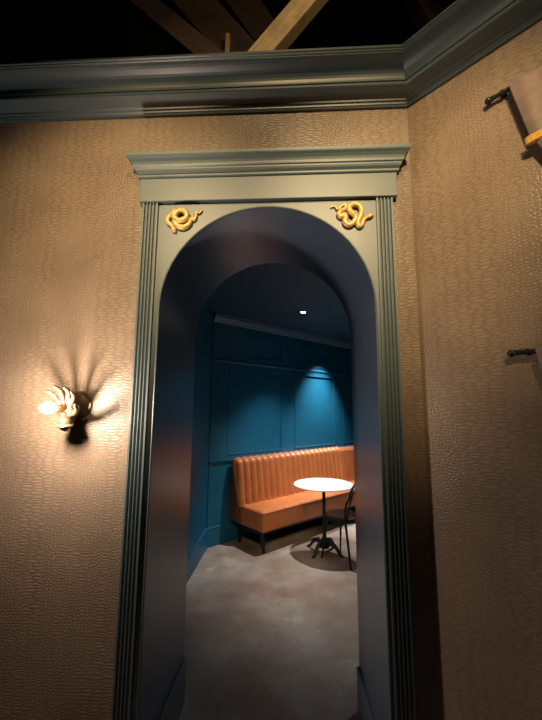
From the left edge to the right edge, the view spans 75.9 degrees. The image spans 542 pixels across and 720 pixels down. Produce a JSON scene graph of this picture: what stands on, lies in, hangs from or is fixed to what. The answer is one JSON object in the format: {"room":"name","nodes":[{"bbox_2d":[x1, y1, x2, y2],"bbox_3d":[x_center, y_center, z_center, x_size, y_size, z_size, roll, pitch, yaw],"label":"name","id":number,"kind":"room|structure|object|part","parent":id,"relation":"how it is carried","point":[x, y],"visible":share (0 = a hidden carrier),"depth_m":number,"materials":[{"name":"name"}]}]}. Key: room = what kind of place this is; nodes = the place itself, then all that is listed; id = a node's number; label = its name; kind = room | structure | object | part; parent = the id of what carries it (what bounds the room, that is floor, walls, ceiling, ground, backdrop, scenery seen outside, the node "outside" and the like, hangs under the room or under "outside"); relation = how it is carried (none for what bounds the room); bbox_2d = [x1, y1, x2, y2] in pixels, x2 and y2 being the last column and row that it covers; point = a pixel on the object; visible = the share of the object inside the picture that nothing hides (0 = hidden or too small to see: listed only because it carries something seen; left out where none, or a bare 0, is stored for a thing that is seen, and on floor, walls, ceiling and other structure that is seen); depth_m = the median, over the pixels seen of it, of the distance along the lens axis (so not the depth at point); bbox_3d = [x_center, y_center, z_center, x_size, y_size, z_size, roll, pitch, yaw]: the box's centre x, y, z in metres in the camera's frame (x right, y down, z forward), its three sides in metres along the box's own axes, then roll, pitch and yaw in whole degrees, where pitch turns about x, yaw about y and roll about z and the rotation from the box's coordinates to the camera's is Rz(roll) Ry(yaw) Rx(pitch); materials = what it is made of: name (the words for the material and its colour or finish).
{"room":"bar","nodes":[
{"label":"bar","id":0,"kind":"room"},
{"bbox_2d":[188,303,212,553],"bbox_3d":[-0.855,0.615,3.198,0.120,2.860,2.171,0,-8,3],"label":"wall","id":1,"kind":"structure","parent":0,"point":[198,477],"depth_m":3.78,"materials":[{"name":"teal paint"}]},
{"bbox_2d":[0,108,439,719],"bbox_3d":[-0.974,0.258,1.848,3.267,3.190,0.611,0,-8,3],"label":"wall","id":2,"kind":"structure","parent":0,"point":[71,209],"depth_m":1.55,"materials":[{"name":"paper"}]},
{"bbox_2d":[39,385,91,431],"bbox_3d":[-0.846,0.199,1.417,0.132,0.188,0.246,0,-8,3],"label":"wall sconce","id":3,"kind":"object","parent":2,"relation":"attached to","point":[72,406],"visible":1,"depth_m":1.43,"materials":[{"name":"gold metal"}]},
{"bbox_3d":[-0.859,0.184,1.335,0.042,0.042,0.078,0,-8,3],"label":"bulb","id":4,"kind":"part","parent":3,"relation":"part of","materials":[{"name":"beige glass"}]},
{"bbox_2d":[55,404,66,411],"bbox_3d":[-0.856,0.194,1.405,0.030,0.030,0.064,0,-8,3],"label":"socket","id":5,"kind":"object","parent":3,"relation":"attached to","point":[59,407],"depth_m":1.40,"materials":[{"name":"gold metal"}]},
{"bbox_3d":[-0.852,0.242,1.477,0.042,0.119,0.107,0,-8,3],"label":"arm","id":6,"kind":"part","parent":3,"relation":"part of","materials":[{"name":"gold metal"}]},
{"bbox_2d":[158,659,185,719],"bbox_3d":[-0.496,1.730,1.619,0.016,0.218,0.615,0,-8,3],"label":"baseboard reveal","id":7,"kind":"structure","parent":2,"relation":"attached to","point":[173,706],"depth_m":1.77,"materials":[{"name":"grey paint"}]},
{"bbox_2d":[111,143,416,719],"bbox_3d":[-0.016,0.458,1.732,1.296,2.774,0.705,0,-8,3],"label":"archway","id":8,"kind":"object","parent":2,"relation":"in","point":[259,205],"depth_m":1.60,"materials":[{"name":"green paint"}]},
{"bbox_2d":[165,207,202,232],"bbox_3d":[-0.406,-0.650,1.612,0.175,0.120,0.035,0,-8,3],"label":"ornament","id":9,"kind":"object","parent":8,"relation":"attached to","point":[177,221],"visible":1,"depth_m":1.60,"materials":[{"name":"gold metal"}]},
{"bbox_3d":[-0.023,-0.908,1.611,1.296,0.102,0.086,0,-8,3],"label":"crown moulding","id":10,"kind":"part","parent":8,"relation":"part of","materials":[{"name":"grey paint"}]},
{"bbox_2d":[330,201,373,228],"bbox_3d":[0.368,-0.657,1.574,0.197,0.130,0.034,0,-8,3],"label":"ornament","id":11,"kind":"object","parent":8,"relation":"attached to","point":[358,220],"visible":1,"depth_m":1.57,"materials":[{"name":"gold metal"}]},
{"bbox_2d":[0,0,541,122],"bbox_3d":[-0.227,-1.365,1.144,5.812,0.162,1.516,-2,-8,16],"label":"trim","id":12,"kind":"structure","parent":2,"relation":"attached to","point":[397,76],"depth_m":1.61,"materials":[{"name":"teal paint"}]},
{"bbox_2d":[357,666,373,719],"bbox_3d":[0.457,1.729,1.570,0.016,0.218,0.615,0,-8,3],"label":"baseboard reveal","id":13,"kind":"structure","parent":2,"relation":"attached to","point":[364,709],"depth_m":1.75,"materials":[{"name":"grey paint"}]},
{"bbox_2d":[0,0,455,62],"bbox_3d":[0.362,-3.634,3.232,8.800,0.100,10.800,0,-8,3],"label":"roof","id":14,"kind":"structure","parent":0,"point":[30,30],"depth_m":3.70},
{"bbox_2d":[116,0,222,53],"bbox_3d":[-0.987,-2.503,2.353,2.384,2.292,0.100,0,-8,3],"label":"roof beam","id":15,"kind":"structure","parent":14,"relation":"attached to","point":[154,14],"depth_m":2.25,"materials":[{"name":"brown wood"}]},
{"bbox_2d":[160,0,254,51],"bbox_3d":[-0.462,-2.536,2.635,1.779,2.204,0.140,0,-8,3],"label":"roof beam","id":16,"kind":"structure","parent":14,"relation":"attached to","point":[209,18],"depth_m":2.56,"materials":[{"name":"brown wood"}]},
{"bbox_2d":[225,33,229,51],"bbox_3d":[-0.315,-1.907,2.437,0.030,0.850,0.050,0,-8,3],"label":"roof beam","id":17,"kind":"structure","parent":16,"relation":"attached to","point":[227,35],"depth_m":2.46,"materials":[{"name":"brown wood"}]},
{"bbox_2d":[217,0,295,48],"bbox_3d":[0.022,-2.572,2.898,1.359,2.020,0.160,0,-8,3],"label":"roof beam","id":18,"kind":"structure","parent":14,"relation":"attached to","point":[252,16],"depth_m":2.87,"materials":[{"name":"brown wood"}]},
{"bbox_2d":[248,0,327,50],"bbox_3d":[0.597,-2.538,2.035,1.758,2.265,0.090,0,-8,3],"label":"roof beam","id":19,"kind":"structure","parent":14,"relation":"attached to","point":[294,18],"depth_m":1.93,"materials":[{"name":"brown wood"}]},
{"bbox_2d":[401,0,443,30],"bbox_3d":[1.002,-2.487,2.381,1.008,2.241,0.120,0,-8,3],"label":"roof beam","id":20,"kind":"structure","parent":14,"relation":"attached to","point":[421,12],"depth_m":2.32,"materials":[{"name":"brown wood"}]},
{"bbox_2d":[178,507,359,719],"bbox_3d":[0.326,2.011,2.440,8.800,0.100,10.800,0,-8,3],"label":"floor","id":21,"kind":"structure","parent":0,"point":[271,635],"depth_m":2.54,"materials":[{"name":"grey concrete"}]},
{"bbox_2d":[230,446,354,553],"bbox_3d":[0.801,1.822,5.049,3.000,1.005,0.570,8,-11,-42],"label":"banquette","id":22,"kind":"object","parent":21,"relation":"on","point":[265,499],"visible":0.8,"depth_m":4.45,"materials":[{"name":"brown leather"}]},
{"bbox_3d":[0.666,1.738,5.213,3.000,0.695,0.163,8,-11,-42],"label":"frame","id":23,"kind":"part","parent":22,"relation":"part of","materials":[{"name":"brown leather"}]},
{"bbox_3d":[-0.374,2.105,4.212,0.040,0.197,0.040,8,-11,-42],"label":"leg","id":24,"kind":"part","parent":22,"relation":"part of","materials":[{"name":"black metal"}]},
{"bbox_3d":[-0.092,2.063,3.902,0.040,0.197,0.061,8,-11,-42],"label":"leg","id":25,"kind":"part","parent":22,"relation":"part of","materials":[{"name":"black metal"}]},
{"bbox_3d":[0.807,2.115,5.037,2.910,0.033,0.510,8,-11,-42],"label":"frame","id":26,"kind":"part","parent":22,"relation":"part of","materials":[{"name":"black metal"}]},
{"bbox_3d":[0.826,1.983,5.035,2.950,0.233,0.542,8,-11,-42],"label":"seat","id":27,"kind":"part","parent":22,"relation":"part of","materials":[{"name":"orange leather"}]},
{"bbox_2d":[294,478,353,558],"bbox_3d":[0.610,1.804,3.986,0.700,0.744,0.700,0,-8,3],"label":"cafe table","id":28,"kind":"object","parent":21,"relation":"on","point":[323,485],"visible":0.94,"depth_m":3.95,"materials":[{"name":"white stone"}]},
{"bbox_2d":[321,483,355,570],"bbox_3d":[0.809,1.719,3.791,0.376,0.864,0.445,8,-11,-42],"label":"bistro chair","id":29,"kind":"object","parent":21,"relation":"on","point":[339,516],"visible":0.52,"depth_m":3.68,"materials":[{"name":"black metal"}]},
{"bbox_3d":[0.584,1.938,3.793,0.084,0.428,0.028,0,-8,3],"label":"leg","id":30,"kind":"part","parent":29,"relation":"part of","materials":[{"name":"black metal"}]},
{"bbox_3d":[0.786,1.701,3.820,0.376,0.024,0.376,8,-11,-42],"label":"seat","id":31,"kind":"part","parent":29,"relation":"part of","materials":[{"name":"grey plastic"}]},
{"bbox_3d":[0.799,1.966,3.986,0.028,0.428,0.084,0,-8,3],"label":"leg","id":32,"kind":"part","parent":29,"relation":"part of","materials":[{"name":"black metal"}]},
{"bbox_2d":[206,263,350,341],"bbox_3d":[1.238,-0.574,4.632,4.116,0.040,4.888,0,-8,3],"label":"ceiling","id":33,"kind":"structure","parent":0,"point":[272,293],"depth_m":3.86,"materials":[{"name":"paint"}]},
{"bbox_2d":[207,334,352,513],"bbox_3d":[0.633,0.952,5.531,3.820,2.860,0.120,8,-11,-42],"label":"wall","id":34,"kind":"structure","parent":0,"point":[255,396],"depth_m":4.95,"materials":[{"name":"teal paint"}]},
{"bbox_2d":[207,322,353,527],"bbox_3d":[0.615,0.928,5.427,3.650,2.480,0.012,8,-11,-42],"label":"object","id":35,"kind":"structure","parent":34,"relation":"attached to","point":[216,504],"depth_m":4.59,"materials":[{"name":"teal paint"}]},
{"bbox_2d":[209,445,353,465],"bbox_3d":[1.243,1.323,4.704,3.700,0.053,1.838,8,-11,-42],"label":"trim","id":36,"kind":"structure","parent":34,"relation":"attached to","point":[216,462],"depth_m":4.25,"materials":[{"name":"teal paint"}]},
{"bbox_2d":[213,312,350,348],"bbox_3d":[1.254,-0.445,4.953,3.700,0.125,1.838,8,-11,-42],"label":"trim","id":37,"kind":"structure","parent":34,"relation":"attached to","point":[218,317],"depth_m":5.05,"materials":[{"name":"paint"}]},
{"bbox_2d":[212,358,351,376],"bbox_3d":[1.251,0.082,4.879,3.700,0.040,1.838,8,-11,-42],"label":"trim","id":38,"kind":"structure","parent":34,"relation":"attached to","point":[213,359],"depth_m":5.01,"materials":[{"name":"teal paint"}]},
{"bbox_2d":[225,334,352,515],"bbox_3d":[0.711,0.950,5.508,3.395,2.260,0.017,8,-11,-42],"label":"trim","id":39,"kind":"structure","parent":34,"relation":"attached to","point":[281,362],"depth_m":5.06,"materials":[{"name":"teal paint"}]},
{"bbox_2d":[407,20,541,719],"bbox_3d":[1.774,0.064,0.340,0.160,3.190,3.200,8,-11,-42],"label":"wall","id":40,"kind":"structure","parent":0,"point":[476,185],"depth_m":1.31,"materials":[{"name":"paper"}]},
{"bbox_2d":[485,87,510,104],"bbox_3d":[1.197,-1.072,1.006,0.034,0.026,1.028,8,-11,-42],"label":"curtain rod","id":41,"kind":"object","parent":40,"relation":"attached to","point":[502,94],"visible":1,"depth_m":1.34,"materials":[{"name":"black metal"}]},
{"bbox_3d":[1.194,-1.073,1.003,0.017,0.017,0.988,8,-11,-42],"label":"rod","id":42,"kind":"part","parent":41,"relation":"part of","materials":[{"name":"black metal"}]},
{"bbox_2d":[509,65,541,148],"bbox_3d":[1.074,-0.763,1.064,0.045,0.636,0.544,8,-11,-42],"label":"drape","id":43,"kind":"object","parent":41,"relation":"hanging from","point":[526,90],"visible":1,"depth_m":1.24,"materials":[{"name":"beige fabric"}]},
{"bbox_2d":[507,348,535,356],"bbox_3d":[1.191,-0.073,0.865,0.034,0.026,1.028,8,-11,-42],"label":"curtain rod","id":44,"kind":"object","parent":40,"relation":"attached to","point":[511,353],"visible":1,"depth_m":1.21,"materials":[{"name":"black metal"}]},
{"bbox_3d":[1.188,-0.073,0.862,0.017,0.017,0.988,8,-11,-42],"label":"rod","id":45,"kind":"part","parent":44,"relation":"part of","materials":[{"name":"black metal"}]},
{"bbox_2d":[535,345,541,368],"bbox_3d":[1.068,0.236,0.923,0.045,0.636,0.544,8,-11,-42],"label":"drape","id":46,"kind":"object","parent":44,"relation":"hanging from","point":[538,349],"visible":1,"depth_m":1.15,"materials":[{"name":"beige fabric"}]},
{"bbox_3d":[2.679,1.034,6.020,1.420,2.860,1.420,0,-8,3],"label":"wall","id":47,"kind":"structure","parent":0,"visible":0},
{"bbox_2d":[186,521,255,583],"bbox_3d":[0.682,2.082,4.091,5.196,0.224,1.838,8,-11,-42],"label":"baseboard","id":48,"kind":"structure","parent":47,"relation":"attached to","point":[226,532],"depth_m":4.06,"materials":[{"name":"teal paint"}]}
]}

